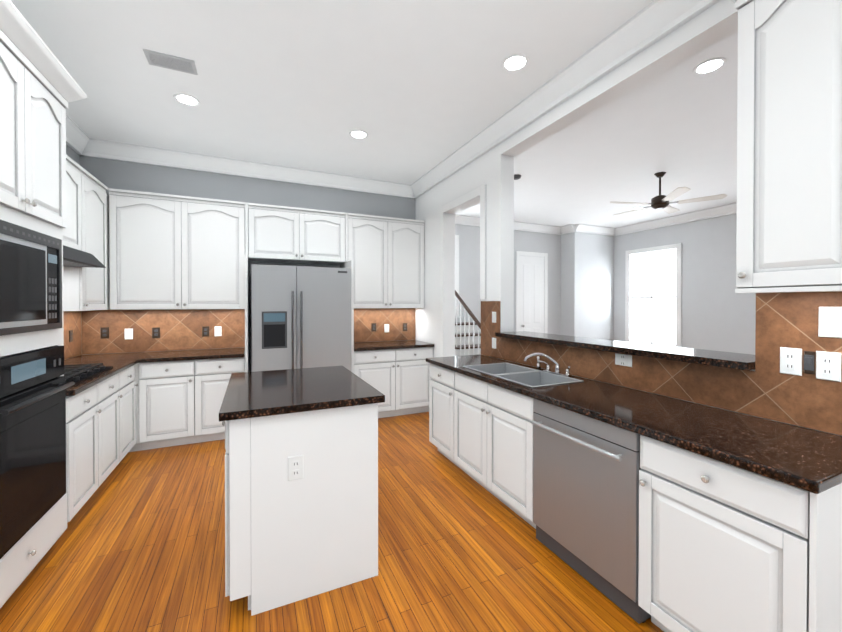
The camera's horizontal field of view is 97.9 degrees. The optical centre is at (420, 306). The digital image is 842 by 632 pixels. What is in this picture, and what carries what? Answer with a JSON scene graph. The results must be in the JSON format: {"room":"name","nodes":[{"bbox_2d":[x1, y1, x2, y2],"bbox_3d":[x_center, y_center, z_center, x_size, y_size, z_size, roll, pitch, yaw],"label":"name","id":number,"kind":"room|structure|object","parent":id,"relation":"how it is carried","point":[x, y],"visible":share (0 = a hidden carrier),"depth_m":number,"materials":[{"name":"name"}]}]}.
{"room":"kitchen","nodes":[
{"label":"kitchen","id":0,"kind":"room"},
{"bbox_2d":[65,144,79,359],"bbox_3d":[-2.341,-0.130,0.889,0.160,3.218,6.879,0,0,-24],"label":"wall","id":1,"kind":"structure","parent":0,"point":[72,154],"depth_m":3.74,"materials":[{"name":"grey paint"}]},
{"bbox_2d":[63,311,81,359],"bbox_3d":[-3.196,0.093,2.972,0.008,0.856,2.042,0,0,-24],"label":"wall tile","id":2,"kind":"structure","parent":1,"relation":"attached to","point":[71,320],"depth_m":3.71,"materials":[{"name":"brown tile"}]},
{"bbox_2d":[69,330,72,341],"bbox_3d":[-3.504,0.298,3.674,0.010,0.120,0.075,0,0,-24],"label":"outlet","id":3,"kind":"object","parent":2,"relation":"attached to","point":[70,335],"visible":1,"depth_m":3.66,"materials":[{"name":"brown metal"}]},
{"bbox_2d":[63,155,82,249],"bbox_3d":[-2.838,-0.824,2.603,0.354,0.740,1.087,0,0,-24],"label":"upper cabinet","id":4,"kind":"object","parent":1,"relation":"attached to","point":[72,235],"visible":0.17,"depth_m":3.02,"materials":[{"name":"white paint"}]},
{"bbox_2d":[63,245,105,267],"bbox_3d":[-2.774,-0.391,2.637,0.496,0.121,1.081,0,0,-24],"label":"under-cabinet range hood","id":5,"kind":"object","parent":4,"relation":"attached to","point":[72,257],"visible":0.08,"depth_m":2.88,"materials":[{"name":"grey metal"}]},
{"bbox_2d":[66,115,93,156],"bbox_3d":[-2.180,-1.659,0.862,0.120,0.160,6.719,0,0,-24],"label":"crown molding","id":6,"kind":"structure","parent":1,"relation":"attached to","point":[77,140],"depth_m":3.68,"materials":[{"name":"white wood"}]},
{"bbox_2d":[63,168,109,310],"bbox_3d":[-3.263,-0.581,3.539,0.354,1.240,0.958,0,0,-24],"label":"upper cabinet","id":7,"kind":"object","parent":1,"relation":"attached to","point":[86,288],"visible":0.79,"depth_m":3.36,"materials":[{"name":"white paint"}]},
{"bbox_2d":[80,156,414,371],"bbox_3d":[-1.962,-0.159,4.752,4.050,3.218,0.160,0,0,-24],"label":"wall","id":8,"kind":"structure","parent":0,"point":[117,174],"depth_m":4.57,"materials":[{"name":"grey paint"}]},
{"bbox_2d":[108,188,187,309],"bbox_3d":[-2.941,-0.572,4.032,0.686,1.215,0.327,0,0,-24],"label":"upper cabinet","id":9,"kind":"object","parent":8,"relation":"attached to","point":[171,252],"depth_m":3.88,"materials":[{"name":"white paint"}]},
{"bbox_2d":[188,196,244,308],"bbox_3d":[-2.426,-0.574,4.267,0.686,1.215,0.327,0,0,-24],"label":"upper cabinet","id":10,"kind":"object","parent":8,"relation":"attached to","point":[216,228],"depth_m":4.14,"materials":[{"name":"white paint"}]},
{"bbox_2d":[82,308,414,354],"bbox_3d":[-1.850,0.270,4.713,3.879,0.476,0.008,0,0,-24],"label":"wall tile","id":11,"kind":"structure","parent":8,"relation":"attached to","point":[180,329],"depth_m":4.30,"materials":[{"name":"brown tile"}]},
{"bbox_2d":[100,327,108,338],"bbox_3d":[-3.436,0.291,3.982,0.075,0.120,0.010,0,0,-24],"label":"electrical outlet","id":12,"kind":"object","parent":11,"relation":"attached to","point":[104,333],"visible":1,"depth_m":3.98,"materials":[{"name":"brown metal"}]},
{"bbox_2d":[125,329,132,338],"bbox_3d":[-3.244,0.308,4.067,0.074,0.119,0.013,0,0,-24],"label":"electrical outlet","id":13,"kind":"object","parent":11,"relation":"attached to","point":[128,333],"visible":1,"depth_m":4.07,"materials":[{"name":"white plastic"}]},
{"bbox_2d":[152,327,159,337],"bbox_3d":[-3.016,0.301,4.173,0.075,0.120,0.010,0,0,-24],"label":"electrical outlet","id":14,"kind":"object","parent":11,"relation":"attached to","point":[155,332],"visible":1,"depth_m":4.17,"materials":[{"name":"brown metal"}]},
{"bbox_2d":[202,326,208,336],"bbox_3d":[-2.570,0.300,4.376,0.075,0.120,0.010,0,0,-24],"label":"electrical outlet","id":15,"kind":"object","parent":11,"relation":"attached to","point":[205,330],"visible":1,"depth_m":4.37,"materials":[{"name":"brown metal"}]},
{"bbox_2d":[215,326,221,335],"bbox_3d":[-2.452,0.303,4.428,0.074,0.119,0.013,0,0,-24],"label":"electrical outlet","id":16,"kind":"object","parent":11,"relation":"attached to","point":[217,330],"visible":1,"depth_m":4.43,"materials":[{"name":"white plastic"}]},
{"bbox_2d":[371,323,375,331],"bbox_3d":[-0.672,0.300,5.240,0.075,0.120,0.010,0,0,-24],"label":"electrical outlet","id":17,"kind":"object","parent":11,"relation":"attached to","point":[373,326],"visible":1,"depth_m":5.23,"materials":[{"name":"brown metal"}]},
{"bbox_2d":[384,324,388,331],"bbox_3d":[-0.494,0.320,5.319,0.074,0.119,0.013,0,0,-24],"label":"electrical outlet","id":18,"kind":"object","parent":11,"relation":"attached to","point":[386,327],"visible":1,"depth_m":5.31,"materials":[{"name":"white plastic"}]},
{"bbox_2d":[403,323,406,330],"bbox_3d":[-0.235,0.309,5.438,0.075,0.120,0.010,0,0,-24],"label":"electrical outlet","id":19,"kind":"object","parent":11,"relation":"attached to","point":[404,326],"visible":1,"depth_m":5.43,"materials":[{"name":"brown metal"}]},
{"bbox_2d":[90,138,409,197],"bbox_3d":[-1.827,-1.687,4.649,3.600,0.160,0.120,0,0,-24],"label":"crown molding","id":20,"kind":"structure","parent":8,"relation":"attached to","point":[104,149],"depth_m":4.45,"materials":[{"name":"white wood"}]},
{"bbox_2d":[248,203,344,264],"bbox_3d":[-1.559,-0.889,4.644,1.134,0.640,0.354,0,0,-24],"label":"upper cabinet","id":21,"kind":"object","parent":8,"relation":"attached to","point":[276,233],"visible":1,"depth_m":4.50,"materials":[{"name":"white paint"}]},
{"bbox_2d":[348,213,424,308],"bbox_3d":[-0.512,-0.593,5.123,1.094,1.240,0.354,0,0,-24],"label":"upper cabinet","id":22,"kind":"object","parent":8,"relation":"attached to","point":[386,254],"visible":0.94,"depth_m":4.98,"materials":[{"name":"white paint"}]},
{"bbox_2d":[0,412,663,631],"bbox_3d":[1.752,1.490,3.380,9.665,0.060,8.320,0,0,-24],"label":"floor","id":23,"kind":"structure","parent":0,"point":[138,545],"depth_m":2.06,"materials":[{"name":"brown wood"}]},
{"bbox_2d":[0,0,86,607],"bbox_3d":[-2.281,0.055,1.800,0.697,2.835,0.985,0,0,-24],"label":"tall cabinet","id":24,"kind":"object","parent":23,"relation":"on","point":[40,88],"visible":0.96,"depth_m":1.92,"materials":[{"name":"white paint"}]},
{"bbox_2d":[0,220,61,335],"bbox_3d":[-2.212,-0.133,1.791,0.422,0.534,0.759,0,0,-24],"label":"built-in microwave","id":25,"kind":"object","parent":24,"relation":"in","point":[30,280],"visible":1,"depth_m":1.90,"materials":[{"name":"grey plastic"}]},
{"bbox_2d":[0,346,74,558],"bbox_3d":[-2.242,0.692,1.784,0.637,0.900,0.759,0,0,-24],"label":"built-in oven","id":26,"kind":"object","parent":24,"relation":"in","point":[33,385],"visible":1,"depth_m":1.88,"materials":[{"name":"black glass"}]},
{"bbox_2d":[66,380,105,521],"bbox_3d":[-2.605,1.017,2.422,0.617,0.900,0.539,0,0,-24],"label":"base cabinet","id":27,"kind":"object","parent":23,"relation":"on","point":[100,430],"depth_m":2.52,"materials":[{"name":"white paint"}]},
{"bbox_2d":[106,369,125,477],"bbox_3d":[-2.789,1.014,2.827,0.617,0.900,0.600,0,0,-24],"label":"base cabinet","id":28,"kind":"object","parent":23,"relation":"on","point":[116,384],"depth_m":3.10,"materials":[{"name":"white paint"}]},
{"bbox_2d":[126,365,137,453],"bbox_3d":[-2.974,1.011,3.232,0.617,0.900,0.539,0,0,-24],"label":"base cabinet","id":29,"kind":"object","parent":23,"relation":"on","point":[130,372],"depth_m":3.46,"materials":[{"name":"white paint"}]},
{"bbox_2d":[129,362,148,451],"bbox_3d":[-3.175,1.007,3.778,0.702,0.900,0.617,0,0,-24],"label":"base cabinet","id":30,"kind":"object","parent":23,"relation":"on","point":[141,369],"depth_m":3.63,"materials":[{"name":"white paint"}]},
{"bbox_2d":[64,352,152,395],"bbox_3d":[-2.898,0.541,3.115,0.660,0.038,2.049,0,0,-24],"label":"countertop","id":31,"kind":"structure","parent":30,"relation":"on","point":[119,362],"depth_m":3.39,"materials":[{"name":"brown stone"}]},
{"bbox_2d":[64,363,112,384],"bbox_3d":[-2.701,0.502,2.675,0.510,0.045,0.760,0,0,-24],"label":"gas cooktop","id":32,"kind":"object","parent":31,"relation":"in","point":[76,373],"visible":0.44,"depth_m":2.78,"materials":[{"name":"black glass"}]},
{"bbox_2d":[141,347,244,362],"bbox_3d":[-2.466,0.534,4.077,0.924,0.038,0.655,0,0,-24],"label":"countertop","id":33,"kind":"structure","parent":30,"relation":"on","point":[179,355],"depth_m":3.93,"materials":[{"name":"brown stone"}]},
{"bbox_2d":[149,360,204,448],"bbox_3d":[-2.669,1.005,4.009,0.534,0.900,0.617,0,0,-24],"label":"base cabinet","id":34,"kind":"object","parent":23,"relation":"on","point":[178,403],"depth_m":3.75,"materials":[{"name":"white paint"}]},
{"bbox_2d":[201,357,244,441],"bbox_3d":[-2.296,1.004,4.179,0.534,0.900,0.617,0,0,-24],"label":"base cabinet","id":35,"kind":"object","parent":23,"relation":"on","point":[215,373],"depth_m":3.90,"materials":[{"name":"white paint"}]},
{"bbox_2d":[245,202,248,371],"bbox_3d":[-2.033,0.123,4.281,0.030,2.660,0.637,0,0,-24],"label":"panel","id":36,"kind":"object","parent":23,"relation":"on","point":[246,204],"depth_m":4.00,"materials":[{"name":"white paint"}]},
{"bbox_2d":[251,264,350,371],"bbox_3d":[-1.450,0.502,4.415,1.070,1.900,0.827,0,0,-24],"label":"refrigerator","id":37,"kind":"object","parent":23,"relation":"on","point":[300,316],"visible":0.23,"depth_m":4.07,"materials":[{"name":"grey metal"}]},
{"bbox_2d":[219,366,384,615],"bbox_3d":[-0.774,0.973,2.297,0.797,0.990,1.050,0,0,-24],"label":"kitchen island","id":38,"kind":"object","parent":23,"relation":"on","point":[313,532],"visible":1,"depth_m":1.85,"materials":[{"name":"white paint"}]},
{"bbox_2d":[288,455,303,480],"bbox_3d":[-0.620,0.801,1.816,0.075,0.120,0.010,0,0,-24],"label":"outlet","id":39,"kind":"object","parent":38,"relation":"attached to","point":[295,468],"visible":1,"depth_m":1.81,"materials":[{"name":"white plastic"}]},
{"bbox_2d":[340,213,353,372],"bbox_3d":[-0.968,0.120,4.766,0.030,2.660,0.637,0,0,-24],"label":"panel","id":40,"kind":"object","parent":23,"relation":"on","point":[348,264],"depth_m":4.48,"materials":[{"name":"white paint"}]},
{"bbox_2d":[354,347,432,417],"bbox_3d":[-0.452,0.998,5.003,1.094,0.900,0.644,0,0,-24],"label":"base cabinet","id":41,"kind":"object","parent":23,"relation":"on","point":[399,379],"visible":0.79,"depth_m":4.76,"materials":[{"name":"white paint"}]},
{"bbox_2d":[354,340,433,350],"bbox_3d":[-0.452,0.528,4.998,1.094,0.040,0.647,0,0,-24],"label":"countertop","id":42,"kind":"structure","parent":41,"relation":"on","point":[379,345],"depth_m":4.88,"materials":[{"name":"brown stone"}]},
{"bbox_2d":[455,322,480,355],"bbox_3d":[1.007,0.882,6.455,0.950,1.110,1.773,0,0,-24],"label":"staircase","id":43,"kind":"structure","parent":23,"relation":"on","point":[457,350],"depth_m":6.62,"materials":[{"name":"white wood"}]},
{"bbox_2d":[455,290,480,355],"bbox_3d":[0.673,0.357,6.160,0.130,2.164,1.801,0,0,-24],"label":"stair railing","id":44,"kind":"object","parent":23,"relation":"on","point":[469,311],"depth_m":6.04,"materials":[{"name":"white wood"}]},
{"bbox_2d":[429,363,516,474],"bbox_3d":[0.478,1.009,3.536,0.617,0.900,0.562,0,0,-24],"label":"base cabinet","id":45,"kind":"object","parent":23,"relation":"on","point":[473,422],"depth_m":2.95,"materials":[{"name":"white paint"}]},
{"bbox_2d":[531,398,650,623],"bbox_3d":[1.085,1.022,2.095,0.651,0.896,0.680,0,0,-24],"label":"dishwasher","id":46,"kind":"object","parent":23,"relation":"on","point":[586,469],"visible":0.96,"depth_m":1.90,"materials":[{"name":"grey metal"}]},
{"bbox_2d":[638,435,841,631],"bbox_3d":[1.389,1.024,1.533,0.617,0.900,0.583,0,0,-24],"label":"base cabinet","id":47,"kind":"object","parent":23,"relation":"on","point":[724,547],"depth_m":1.34,"materials":[{"name":"white paint"}]},
{"bbox_2d":[426,355,841,493],"bbox_3d":[0.920,0.546,2.525,0.647,0.038,2.807,0,0,-24],"label":"countertop","id":48,"kind":"structure","parent":47,"relation":"on","point":[806,459],"depth_m":1.61,"materials":[{"name":"brown stone"}]},
{"bbox_2d":[462,363,582,387],"bbox_3d":[0.749,0.621,2.867,0.464,0.206,0.874,0,0,-24],"label":"double-bowl sink","id":49,"kind":"object","parent":48,"relation":"in","point":[528,377],"visible":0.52,"depth_m":2.90,"materials":[{"name":"silver metal"}]},
{"bbox_2d":[524,352,573,376],"bbox_3d":[0.989,0.445,2.844,0.192,0.156,0.391,0,0,-24],"label":"kitchen faucet","id":50,"kind":"object","parent":48,"relation":"on","point":[557,371],"visible":1,"depth_m":2.88,"materials":[{"name":"silver metal"}]},
{"bbox_2d":[10,0,737,227],"bbox_3d":[1.752,-1.788,3.355,9.665,0.060,8.320,0,0,-24],"label":"ceiling","id":51,"kind":"structure","parent":0,"point":[415,90],"depth_m":3.00,"materials":[{"name":"white paint"}]},
{"bbox_2d":[143,49,197,74],"bbox_3d":[-1.789,-1.748,2.630,0.300,0.008,0.170,0,0,-24],"label":"ceiling vent","id":52,"kind":"object","parent":51,"relation":"in","point":[158,59],"visible":1,"depth_m":2.62,"materials":[{"name":"grey metal"}]},
{"bbox_2d":[173,93,199,105],"bbox_3d":[-1.987,-1.752,3.114,0.196,0.008,0.196,0,0,-24],"label":"recessed light","id":53,"kind":"object","parent":51,"relation":"in","point":[186,99],"visible":1,"depth_m":3.11,"materials":[{"name":"white glass"}]},
{"bbox_2d":[349,130,367,138],"bbox_3d":[-0.637,-1.756,3.752,0.196,0.008,0.196,0,0,-24],"label":"recessed light","id":54,"kind":"object","parent":51,"relation":"in","point":[358,134],"visible":1,"depth_m":3.75,"materials":[{"name":"white glass"}]},
{"bbox_2d":[501,54,528,71],"bbox_3d":[0.678,-1.748,2.638,0.196,0.008,0.196,0,0,-24],"label":"recessed light","id":55,"kind":"object","parent":51,"relation":"in","point":[513,62],"visible":1,"depth_m":2.63,"materials":[{"name":"white glass"}]},
{"bbox_2d":[514,174,520,179],"bbox_3d":[1.290,-1.749,4.980,0.140,0.042,0.140,0,0,-24],"label":"smoke detector","id":56,"kind":"object","parent":51,"relation":"attached to","point":[517,176],"visible":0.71,"depth_m":4.93,"materials":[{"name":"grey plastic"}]},
{"bbox_2d":[610,172,726,214],"bbox_3d":[3.162,-1.534,4.941,1.331,0.470,1.280,0,0,-24],"label":"room ceiling fan","id":57,"kind":"object","parent":51,"relation":"hanging from","point":[660,202],"visible":1,"depth_m":4.80,"materials":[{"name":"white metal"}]},
{"bbox_2d":[693,57,726,74],"bbox_3d":[2.105,-1.748,2.674,0.196,0.008,0.196,0,0,-24],"label":"recessed light","id":58,"kind":"object","parent":51,"relation":"in","point":[711,65],"visible":1,"depth_m":2.67,"materials":[{"name":"white glass"}]},
{"bbox_2d":[455,224,560,334],"bbox_3d":[1.905,-0.183,7.919,5.615,3.218,0.160,0,0,-24],"label":"wall","id":59,"kind":"structure","parent":0,"point":[469,263],"depth_m":7.88,"materials":[{"name":"paint"}]},
{"bbox_2d":[455,235,459,317],"bbox_3d":[0.309,-0.593,7.074,1.020,1.630,0.049,0,0,-24],"label":"window","id":60,"kind":"structure","parent":59,"relation":"in","point":[457,263],"depth_m":7.25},
{"bbox_2d":[516,251,547,332],"bbox_3d":[2.458,0.117,8.031,0.877,2.615,0.096,0,0,-24],"label":"room door","id":61,"kind":"structure","parent":59,"relation":"in","point":[531,291],"depth_m":8.06,"materials":[{"name":"white wood"}]},
{"bbox_2d":[561,232,613,339],"bbox_3d":[3.862,-0.188,8.502,1.250,3.218,0.400,0,0,-24],"label":"wall","id":62,"kind":"structure","parent":0,"point":[587,285],"depth_m":8.29,"materials":[{"name":"paint"}]},
{"bbox_2d":[455,214,565,234],"bbox_3d":[1.453,-1.709,7.537,3.925,0.160,0.140,0,0,-24],"label":"crown molding","id":63,"kind":"structure","parent":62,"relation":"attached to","point":[459,219],"depth_m":7.90,"materials":[{"name":"white wood"}]},
{"bbox_2d":[570,224,614,235],"bbox_3d":[3.854,-1.714,8.201,1.235,0.160,0.120,0,0,-24],"label":"crown molding","id":64,"kind":"structure","parent":62,"relation":"attached to","point":[582,228],"depth_m":8.18,"materials":[{"name":"white wood"}]},
{"bbox_2d":[415,0,840,435],"bbox_3d":[1.113,-0.147,3.076,0.160,3.218,8.000,0,0,-24],"label":"wall","id":65,"kind":"structure","parent":0,"point":[492,169],"depth_m":3.64,"materials":[{"name":"white paint"}]},
{"bbox_2d":[440,184,485,356],"bbox_3d":[0.461,0.088,4.296,0.018,2.730,1.023,0,0,-24],"label":"door frame","id":66,"kind":"structure","parent":65,"relation":"attached to","point":[480,191],"depth_m":4.13,"materials":[{"name":"white wood"}]},
{"bbox_2d":[410,0,720,198],"bbox_3d":[1.251,-1.671,2.424,0.120,0.160,6.719,0,0,-24],"label":"crown molding","id":67,"kind":"structure","parent":65,"relation":"attached to","point":[652,23],"depth_m":2.64,"materials":[{"name":"white wood"}]},
{"bbox_2d":[495,331,754,369],"bbox_3d":[1.306,0.282,2.739,0.370,0.043,2.014,0,0,-24],"label":"granite bar ledge","id":68,"kind":"object","parent":65,"relation":"on","point":[740,361],"visible":0.83,"depth_m":2.28,"materials":[{"name":"black stone"}]},
{"bbox_2d":[481,291,841,435],"bbox_3d":[1.294,0.222,2.477,0.008,0.606,3.155,0,0,-24],"label":"wall tile","id":69,"kind":"structure","parent":65,"relation":"attached to","point":[766,389],"depth_m":1.76,"materials":[{"name":"brown tile"}]},
{"bbox_2d":[492,312,495,322],"bbox_3d":[0.731,0.110,3.686,0.013,0.109,0.069,0,0,-24],"label":"light switch","id":70,"kind":"object","parent":69,"relation":"attached to","point":[493,317],"visible":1,"depth_m":3.68,"materials":[{"name":"white plastic"}]},
{"bbox_2d":[492,338,495,348],"bbox_3d":[0.731,0.371,3.688,0.013,0.109,0.069,0,0,-24],"label":"light switch","id":71,"kind":"object","parent":69,"relation":"attached to","point":[494,343],"visible":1,"depth_m":3.68,"materials":[{"name":"white plastic"}]},
{"bbox_2d":[615,353,631,366],"bbox_3d":[1.321,0.351,2.397,0.010,0.075,0.120,0,0,-24],"label":"electrical outlet","id":72,"kind":"object","parent":69,"relation":"attached to","point":[623,359],"visible":1,"depth_m":2.39,"materials":[{"name":"white plastic"}]},
{"bbox_2d":[780,347,801,375],"bbox_3d":[1.661,0.247,1.649,0.010,0.120,0.075,0,0,-24],"label":"electrical outlet","id":73,"kind":"object","parent":69,"relation":"attached to","point":[791,361],"visible":1,"depth_m":1.64,"materials":[{"name":"white plastic"}]},
{"bbox_2d":[804,351,814,374],"bbox_3d":[1.685,0.245,1.593,0.013,0.099,0.034,0,0,-24],"label":"dimmer switch","id":74,"kind":"object","parent":69,"relation":"attached to","point":[809,362],"visible":1,"depth_m":1.59,"materials":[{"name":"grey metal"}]},
{"bbox_2d":[816,351,840,381],"bbox_3d":[1.710,0.252,1.541,0.010,0.120,0.075,0,0,-24],"label":"electrical outlet","id":75,"kind":"object","parent":69,"relation":"attached to","point":[828,365],"visible":1,"depth_m":1.54,"materials":[{"name":"white plastic"}]},
{"bbox_2d":[818,307,841,337],"bbox_3d":[1.711,0.067,1.533,0.013,0.129,0.074,0,0,-24],"label":"light switch","id":76,"kind":"object","parent":69,"relation":"attached to","point":[830,322],"visible":1,"depth_m":1.53,"materials":[{"name":"white plastic"}]},
{"bbox_2d":[730,0,841,291],"bbox_3d":[1.588,-0.685,1.435,0.327,1.220,0.442,0,0,-24],"label":"upper cabinet","id":77,"kind":"object","parent":65,"relation":"attached to","point":[789,162],"depth_m":1.42,"materials":[{"name":"white paint"}]},
{"bbox_2d":[838,0,841,287],"bbox_3d":[1.734,-0.683,1.114,0.327,1.220,0.505,0,0,-24],"label":"upper cabinet","id":78,"kind":"object","parent":65,"relation":"attached to","point":[839,1],"depth_m":1.30,"materials":[{"name":"white paint"}]},
{"bbox_2d":[614,213,755,354],"bbox_3d":[6.078,-0.164,5.336,0.160,3.218,8.000,0,0,-24],"label":"wall","id":79,"kind":"structure","parent":0,"point":[718,313],"depth_m":6.83,"materials":[{"name":"paint"}]},
{"bbox_2d":[625,243,681,346],"bbox_3d":[4.865,-0.183,7.745,0.049,2.126,1.227,0,0,-24],"label":"living room window","id":80,"kind":"structure","parent":79,"relation":"in","point":[653,295],"depth_m":7.70,"materials":[{"name":"white glass"}]},
{"bbox_2d":[614,203,736,235],"bbox_3d":[6.034,-1.691,5.084,0.120,0.160,7.600,0,0,-24],"label":"crown molding","id":81,"kind":"structure","parent":79,"relation":"attached to","point":[723,210],"depth_m":7.17,"materials":[{"name":"white wood"}]}
]}

